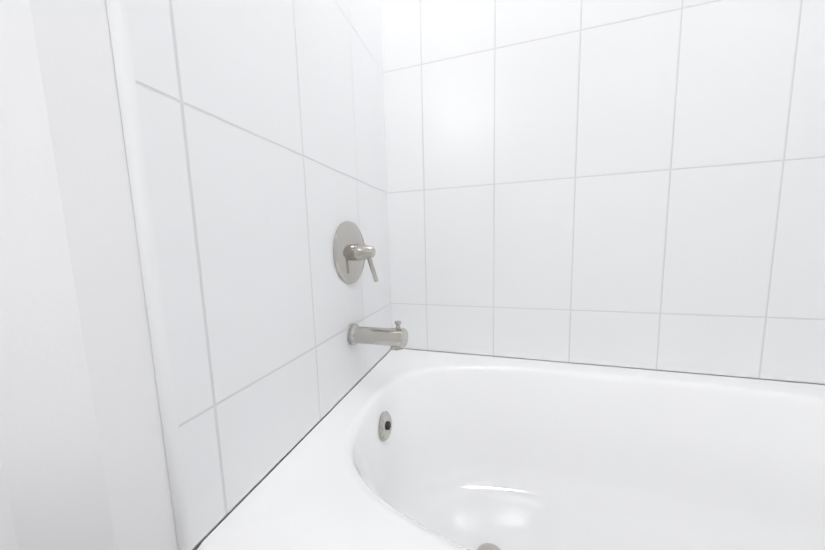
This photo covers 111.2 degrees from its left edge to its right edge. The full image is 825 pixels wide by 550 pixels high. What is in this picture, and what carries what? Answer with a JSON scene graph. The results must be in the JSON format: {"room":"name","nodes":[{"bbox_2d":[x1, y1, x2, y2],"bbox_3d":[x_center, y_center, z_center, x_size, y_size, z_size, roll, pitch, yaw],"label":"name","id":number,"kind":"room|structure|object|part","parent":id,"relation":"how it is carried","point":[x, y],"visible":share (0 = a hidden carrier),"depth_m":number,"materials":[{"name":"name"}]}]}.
{"room":"bathroom","nodes":[
{"label":"bathroom","id":0,"kind":"room"},
{"bbox_2d":[0,0,116,549],"bbox_3d":[-0.379,-0.611,0.196,0.022,2.839,0.055,0,7,17],"label":"wall","id":1,"kind":"structure","parent":0,"point":[53,467],"depth_m":0.27,"materials":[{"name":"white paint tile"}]},
{"bbox_2d":[29,0,390,549],"bbox_3d":[-0.282,-0.669,0.694,0.122,2.839,0.962,0,7,17],"label":"wall","id":2,"kind":"structure","parent":0,"point":[75,54],"depth_m":0.31,"materials":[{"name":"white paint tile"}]},
{"bbox_2d":[106,0,391,549],"bbox_3d":[-0.224,-0.627,0.653,0.012,1.935,0.792,0,7,17],"label":"wall tiles","id":3,"kind":"structure","parent":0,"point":[254,137],"depth_m":0.47,"materials":[{"name":"white tile"}]},
{"bbox_3d":[-0.336,-0.577,0.282,0.012,1.924,0.012,0,7,17],"label":"trim","id":4,"kind":"part","parent":3,"relation":"part of","materials":[{"name":"white tile"}]},
{"bbox_2d":[333,221,378,282],"bbox_3d":[-0.142,-0.064,0.791,0.072,0.176,0.176,0,7,17],"label":"shower valve","id":5,"kind":"object","parent":3,"relation":"attached to","point":[352,252],"visible":1,"depth_m":0.77,"materials":[{"name":"silver metal"}]},
{"bbox_3d":[-0.114,-0.026,0.798,0.021,0.097,0.042,0,7,17],"label":"lever","id":6,"kind":"part","parent":5,"relation":"part of","materials":[{"name":"silver metal"}]},
{"bbox_2d":[347,321,407,349],"bbox_3d":[-0.096,0.164,0.793,0.162,0.077,0.060,0,7,17],"label":"tub spout","id":7,"kind":"object","parent":3,"relation":"attached to","point":[396,338],"visible":1,"depth_m":0.77,"materials":[{"name":"silver metal"}]},
{"bbox_2d":[390,340,404,349],"bbox_3d":[-0.042,0.194,0.781,0.038,0.014,0.038,0,7,17],"label":"outlet","id":8,"kind":"object","parent":7,"relation":"attached to","point":[395,345],"depth_m":0.76,"materials":[{"name":"silver metal"}]},
{"bbox_2d":[404,348,824,384],"bbox_3d":[0.689,-0.712,0.850,1.648,2.839,0.100,0,7,17],"label":"wall","id":9,"kind":"structure","parent":0,"point":[627,367],"depth_m":0.91,"materials":[{"name":"white paint"}]},
{"bbox_2d":[380,0,824,383],"bbox_3d":[0.626,-0.661,0.816,1.547,1.924,0.012,0,7,17],"label":"wall tile","id":10,"kind":"structure","parent":9,"relation":"attached to","point":[632,183],"depth_m":0.86,"materials":[{"name":"white tile"}]},
{"bbox_3d":[0.134,0.958,-0.752,1.770,0.100,3.842,0,7,17],"label":"floor","id":11,"kind":"structure","parent":0,"visible":0},
{"bbox_2d":[197,349,824,549],"bbox_3d":[0.541,0.546,0.557,1.520,0.411,0.798,0,7,17],"label":"bathtub","id":12,"kind":"object","parent":11,"relation":"on","point":[406,449],"visible":0.98,"depth_m":0.79,"materials":[{"name":"white ceramic"}]}
]}

